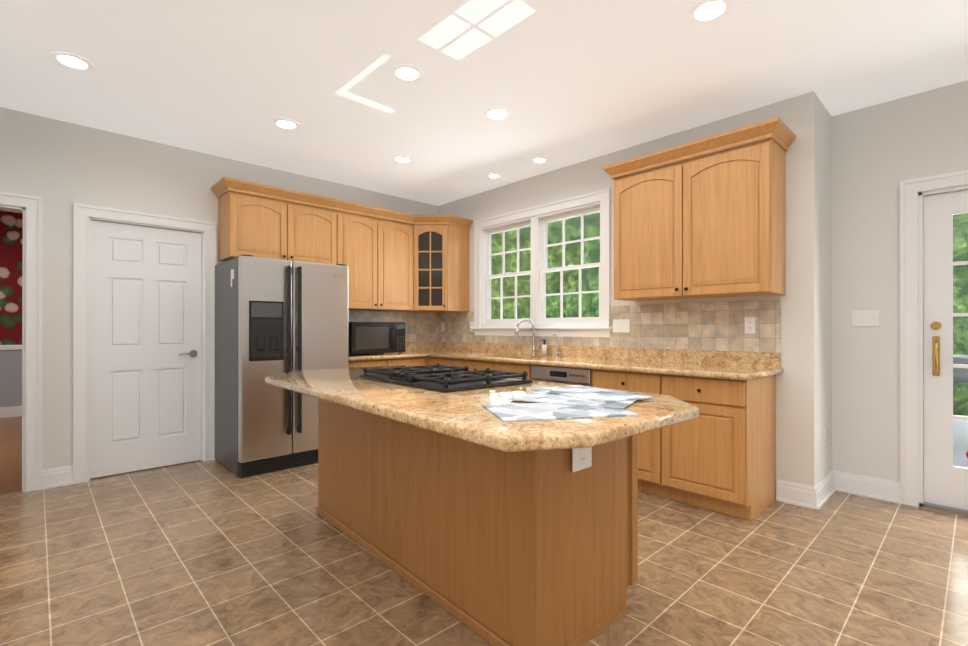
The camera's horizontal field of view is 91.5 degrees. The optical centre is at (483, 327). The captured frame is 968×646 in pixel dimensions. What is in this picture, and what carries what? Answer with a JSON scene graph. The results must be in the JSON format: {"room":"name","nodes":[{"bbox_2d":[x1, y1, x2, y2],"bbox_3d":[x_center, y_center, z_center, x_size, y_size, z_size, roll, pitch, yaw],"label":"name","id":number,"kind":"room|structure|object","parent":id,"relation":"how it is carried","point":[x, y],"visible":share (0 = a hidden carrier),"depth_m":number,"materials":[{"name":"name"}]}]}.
{"room":"kitchen","nodes":[
{"label":"kitchen","id":0,"kind":"room"},
{"bbox_2d":[0,211,22,406],"bbox_3d":[-5.020,-0.229,4.854,5.300,2.840,4.150,0,0,-44],"label":"wall","id":1,"kind":"structure","parent":0,"point":[11,246],"depth_m":6.28,"materials":[{"name":"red paint"}]},
{"bbox_2d":[0,345,21,417],"bbox_3d":[-6.331,0.714,6.231,4.980,0.960,0.025,0,0,-44],"label":"trim","id":2,"kind":"structure","parent":1,"relation":"attached to","point":[11,411],"depth_m":6.26,"materials":[{"name":"white paint"}]},
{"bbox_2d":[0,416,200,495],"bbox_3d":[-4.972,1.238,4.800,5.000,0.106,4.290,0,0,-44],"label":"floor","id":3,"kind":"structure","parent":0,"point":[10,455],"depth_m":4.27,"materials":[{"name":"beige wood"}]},
{"bbox_2d":[0,107,437,469],"bbox_3d":[-3.304,-0.182,3.519,7.650,2.740,0.150,0,0,-44],"label":"wall","id":4,"kind":"structure","parent":0,"point":[60,167],"depth_m":3.59,"materials":[{"name":"white paint"}]},
{"bbox_2d":[0,191,215,491],"bbox_3d":[-4.244,0.116,2.606,5.030,2.140,0.178,0,0,-44],"label":"trim","id":5,"kind":"structure","parent":4,"relation":"attached to","point":[35,476],"depth_m":3.59,"materials":[{"name":"white paint"}]},
{"bbox_2d":[90,220,201,478],"bbox_3d":[-2.787,0.172,3.931,0.762,2.018,0.099,0,0,-44],"label":"pantry door","id":6,"kind":"structure","parent":4,"relation":"in","point":[145,338],"depth_m":3.92,"materials":[{"name":"white paint"}]},
{"bbox_2d":[215,178,294,261],"bbox_3d":[-2.090,-0.928,4.333,0.550,0.654,0.340,0,0,-44],"label":"upper cabinet","id":7,"kind":"object","parent":4,"relation":"attached to","point":[255,225],"depth_m":4.18,"materials":[{"name":"brown wood"}]},
{"bbox_2d":[295,193,338,264],"bbox_3d":[-1.778,-0.927,4.629,0.550,0.654,0.340,0,0,-44],"label":"upper cabinet","id":8,"kind":"object","parent":4,"relation":"attached to","point":[316,227],"depth_m":4.55,"materials":[{"name":"brown wood"}]},
{"bbox_2d":[339,201,378,310],"bbox_3d":[-1.412,-0.721,4.977,0.580,1.065,0.340,0,0,-44],"label":"upper cabinet","id":9,"kind":"object","parent":4,"relation":"attached to","point":[354,228],"depth_m":4.84,"materials":[{"name":"brown wood"}]},
{"bbox_2d":[371,206,410,311],"bbox_3d":[-1.070,-0.720,5.270,0.561,1.065,0.385,0,0,-44],"label":"upper cabinet","id":10,"kind":"object","parent":4,"relation":"attached to","point":[390,238],"depth_m":5.12,"materials":[{"name":"brown wood"}]},
{"bbox_2d":[405,343,435,350],"bbox_3d":[-1.175,0.232,5.420,1.598,0.100,0.020,0,0,-44],"label":"backsplash","id":11,"kind":"structure","parent":4,"relation":"attached to","point":[408,346],"depth_m":5.76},
{"bbox_2d":[411,214,470,312],"bbox_3d":[-0.619,-0.719,5.542,0.668,1.065,0.612,0,0,-44],"label":"upper cabinet","id":12,"kind":"object","parent":4,"relation":"attached to","point":[440,249],"depth_m":5.33,"materials":[{"name":"brown wood"}]},
{"bbox_2d":[0,460,967,645],"bbox_3d":[-0.659,1.232,1.014,8.340,0.100,7.180,0,0,-44],"label":"floor","id":13,"kind":"structure","parent":0,"point":[209,553],"depth_m":2.26,"materials":[{"name":"tile"}]},
{"bbox_2d":[214,254,347,478],"bbox_3d":[-1.807,0.308,4.245,0.917,1.762,0.796,0,0,-44],"label":"fridge","id":14,"kind":"object","parent":13,"relation":"on","point":[273,317],"visible":0.88,"depth_m":3.90,"materials":[{"name":"grey metal"}]},
{"bbox_2d":[348,355,427,367],"bbox_3d":[-1.165,0.757,5.003,1.020,0.868,0.638,0,0,-44],"label":"base cabinet","id":15,"kind":"object","parent":13,"relation":"on","point":[409,360],"depth_m":4.82,"materials":[{"name":"brown wood"}]},
{"bbox_2d":[348,351,423,358],"bbox_3d":[-1.186,0.301,4.980,0.975,0.040,0.644,0,0,-44],"label":"countertop","id":16,"kind":"structure","parent":15,"relation":"on","point":[397,355],"depth_m":4.80,"materials":[{"name":"beige stone"}]},
{"bbox_2d":[348,322,404,354],"bbox_3d":[-1.212,0.113,4.982,0.640,0.333,0.488,0,0,-44],"label":"microwave","id":17,"kind":"object","parent":16,"relation":"on","point":[374,337],"visible":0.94,"depth_m":4.80,"materials":[{"name":"black"}]},
{"bbox_2d":[424,351,503,358],"bbox_3d":[-0.395,0.302,5.321,0.643,0.040,1.238,0,0,-44],"label":"countertop","id":18,"kind":"structure","parent":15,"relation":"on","point":[435,354],"depth_m":4.98,"materials":[{"name":"beige stone"}]},
{"bbox_2d":[432,355,507,371],"bbox_3d":[-0.183,0.758,5.122,0.608,0.868,0.638,0,0,-44],"label":"base cabinet","id":19,"kind":"object","parent":13,"relation":"on","point":[450,362],"depth_m":4.78,"materials":[{"name":"brown wood"}]},
{"bbox_2d":[316,403,637,645],"bbox_3d":[-0.197,0.752,2.524,0.769,0.868,1.929,0,0,-44],"label":"kitchen island","id":20,"kind":"object","parent":13,"relation":"on","point":[496,508],"depth_m":1.88,"materials":[{"name":"brown wood"}]},
{"bbox_2d":[265,368,698,466],"bbox_3d":[-0.253,0.295,2.288,1.101,0.040,2.342,0,0,-44],"label":"island countertop","id":21,"kind":"structure","parent":20,"relation":"on","point":[550,424],"depth_m":1.62,"materials":[{"name":"beige stone"}]},
{"bbox_2d":[353,363,540,394],"bbox_3d":[-0.220,0.245,2.431,0.564,0.059,0.812,0,0,-44],"label":"cooktop","id":22,"kind":"object","parent":21,"relation":"in","point":[446,378],"depth_m":2.28,"materials":[{"name":"black metal"}]},
{"bbox_2d":[482,385,655,421],"bbox_3d":[0.297,0.266,1.681,0.803,0.013,0.585,0,0,-44],"label":"papers","id":23,"kind":"object","parent":21,"relation":"on","point":[571,403],"depth_m":1.60,"materials":[{"name":"paper"}]},
{"bbox_2d":[520,363,599,387],"bbox_3d":[0.828,0.755,4.049,0.620,0.868,0.750,0,0,-44],"label":"base cabinet","id":24,"kind":"object","parent":13,"relation":"on","point":[565,375],"depth_m":3.80,"materials":[{"name":"brown wood"}]},
{"bbox_2d":[531,365,591,386],"bbox_3d":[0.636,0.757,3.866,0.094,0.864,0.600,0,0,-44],"label":"dishwasher","id":25,"kind":"object","parent":24,"relation":"in","point":[565,375],"depth_m":3.80,"materials":[{"name":"silver metal"}]},
{"bbox_2d":[600,371,667,497],"bbox_3d":[1.253,0.754,3.601,0.620,0.868,0.615,0,0,-44],"label":"base cabinet","id":26,"kind":"object","parent":13,"relation":"on","point":[652,445],"depth_m":3.29,"materials":[{"name":"brown wood"}]},
{"bbox_2d":[668,375,775,519],"bbox_3d":[1.584,0.753,3.253,0.620,0.868,0.594,0,0,-44],"label":"base cabinet","id":27,"kind":"object","parent":13,"relation":"on","point":[723,459],"depth_m":3.00,"materials":[{"name":"brown wood"}]},
{"bbox_2d":[520,355,779,382],"bbox_3d":[1.178,0.298,3.665,0.643,0.040,1.809,0,0,-44],"label":"countertop","id":28,"kind":"structure","parent":27,"relation":"on","point":[641,366],"depth_m":3.33,"materials":[{"name":"beige stone"}]},
{"bbox_2d":[0,0,967,205],"bbox_3d":[-0.701,-1.608,1.064,8.340,0.100,7.300,0,0,-44],"label":"ceiling","id":29,"kind":"structure","parent":0,"point":[565,83],"depth_m":2.88,"materials":[{"name":"white paint"}]},
{"bbox_2d":[50,51,94,70],"bbox_3d":[-2.404,-1.551,2.756,0.199,0.006,0.199,0,0,7],"label":"recessed light","id":30,"kind":"object","parent":29,"relation":"in","point":[69,60],"depth_m":2.75,"materials":[{"name":"white"}]},
{"bbox_2d":[272,118,299,129],"bbox_3d":[-1.512,-1.549,3.604,0.199,0.006,0.199,0,0,7],"label":"recessed light","id":31,"kind":"object","parent":29,"relation":"in","point":[286,124],"depth_m":3.59,"materials":[{"name":"white"}]},
{"bbox_2d":[392,155,413,163],"bbox_3d":[-0.751,-1.547,4.354,0.199,0.006,0.199,0,0,40],"label":"recessed light","id":32,"kind":"object","parent":29,"relation":"in","point":[398,159],"depth_m":4.34,"materials":[{"name":"white"}]},
{"bbox_2d":[391,64,423,81],"bbox_3d":[-0.470,-1.551,2.884,0.199,0.006,0.199,0,0,40],"label":"recessed light","id":33,"kind":"object","parent":29,"relation":"in","point":[402,72],"depth_m":2.88,"materials":[{"name":"white"}]},
{"bbox_2d":[487,173,500,177],"bbox_3d":[0.104,-1.546,4.821,0.149,0.006,0.149,0,0,22],"label":"recessed light","id":34,"kind":"object","parent":29,"relation":"in","point":[493,175],"depth_m":4.80,"materials":[{"name":"white"}]},
{"bbox_2d":[483,108,510,120],"bbox_3d":[0.096,-1.549,3.435,0.199,0.006,0.199,0,0,10],"label":"recessed light","id":35,"kind":"object","parent":29,"relation":"in","point":[495,114],"depth_m":3.43,"materials":[{"name":"white"}]},
{"bbox_2d":[532,157,547,162],"bbox_3d":[0.516,-1.547,4.371,0.149,0.006,0.149,0,0,37],"label":"recessed light","id":36,"kind":"object","parent":29,"relation":"in","point":[539,159],"depth_m":4.36,"materials":[{"name":"white"}]},
{"bbox_2d":[688,0,732,23],"bbox_3d":[1.106,-1.552,2.312,0.199,0.006,0.199,0,0,25],"label":"recessed light","id":37,"kind":"object","parent":29,"relation":"in","point":[704,11],"depth_m":2.31,"materials":[{"name":"white"}]},
{"bbox_2d":[438,91,831,486],"bbox_3d":[1.040,-0.179,4.783,0.690,2.740,4.000,0,0,-44],"label":"wall","id":38,"kind":"structure","parent":0,"point":[803,404],"depth_m":3.22,"materials":[{"name":"white paint"}]},
{"bbox_2d":[471,188,611,336],"bbox_3d":[0.548,-0.569,4.869,0.205,1.320,1.820,0,0,-44],"label":"window unit","id":39,"kind":"structure","parent":38,"relation":"in","point":[538,248],"depth_m":4.81,"materials":[{"name":"white paint"}]},
{"bbox_2d":[436,343,779,377],"bbox_3d":[0.523,0.352,4.421,0.552,0.345,3.808,0,0,-44],"label":"backsplash","id":40,"kind":"structure","parent":38,"relation":"attached to","point":[661,354],"depth_m":4.14,"materials":[{"name":"beige stone"}]},
{"bbox_2d":[611,145,702,300],"bbox_3d":[1.374,-0.754,3.681,0.340,1.066,0.620,0,0,-44],"label":"upper cabinet","id":41,"kind":"object","parent":38,"relation":"attached to","point":[652,207],"depth_m":3.54,"materials":[{"name":"brown wood"}]},
{"bbox_2d":[691,121,786,297],"bbox_3d":[1.718,-0.755,3.319,0.340,1.066,0.620,0,0,-44],"label":"upper cabinet","id":42,"kind":"object","parent":38,"relation":"attached to","point":[711,225],"depth_m":3.13,"materials":[{"name":"brown wood"}]},
{"bbox_2d":[832,80,967,481],"bbox_3d":[3.646,-0.185,2.431,0.150,2.740,3.000,0,0,-44],"label":"wall","id":43,"kind":"structure","parent":0,"point":[880,151],"depth_m":3.29,"materials":[{"name":"white paint"}]},
{"bbox_2d":[776,470,900,509],"bbox_3d":[3.312,1.115,2.258,0.568,0.140,3.215,0,0,-44],"label":"baseboard","id":44,"kind":"structure","parent":43,"relation":"attached to","point":[823,490],"depth_m":3.23,"materials":[{"name":"white paint"}]},
{"bbox_2d":[850,310,879,326],"bbox_3d":[2.683,-0.063,3.323,0.016,0.116,0.162,0,0,-44],"label":"light switch","id":45,"kind":"object","parent":43,"relation":"attached to","point":[864,318],"depth_m":3.32,"materials":[{"name":"white plastic"}]},
{"bbox_2d":[900,170,967,515],"bbox_3d":[3.220,0.101,2.860,0.176,2.170,1.030,0,0,-44],"label":"door frame","id":46,"kind":"structure","parent":43,"relation":"attached to","point":[913,192],"depth_m":3.13,"materials":[{"name":"white paint"}]},
{"bbox_2d":[923,190,967,509],"bbox_3d":[3.192,0.144,2.834,0.112,2.030,0.806,0,0,-44],"label":"french door","id":47,"kind":"structure","parent":43,"relation":"in","point":[945,482],"depth_m":3.07,"materials":[{"name":"white paint"}]},
{"label":"outside","id":48,"kind":"structure","parent":0,"visible":0},
{"bbox_2d":[953,419,967,467],"bbox_3d":[4.415,1.272,5.226,4.800,0.080,10.000,0,0,-44],"label":"floor","id":49,"kind":"structure","parent":48,"point":[959,442],"depth_m":5.04,"materials":[{"name":"white"}]},
{"bbox_2d":[953,355,967,381],"bbox_3d":[5.223,0.610,4.340,0.670,1.240,1.500,0,0,-44],"label":"covered grill","id":50,"kind":"object","parent":49,"relation":"on","point":[956,376],"depth_m":4.55,"materials":[{"name":"grey"}]},
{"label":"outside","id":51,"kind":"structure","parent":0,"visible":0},
{"bbox_2d":[491,212,967,415],"bbox_3d":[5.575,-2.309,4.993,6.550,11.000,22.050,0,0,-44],"label":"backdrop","id":52,"kind":"structure","parent":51,"point":[958,283],"depth_m":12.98,"materials":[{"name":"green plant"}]}
]}

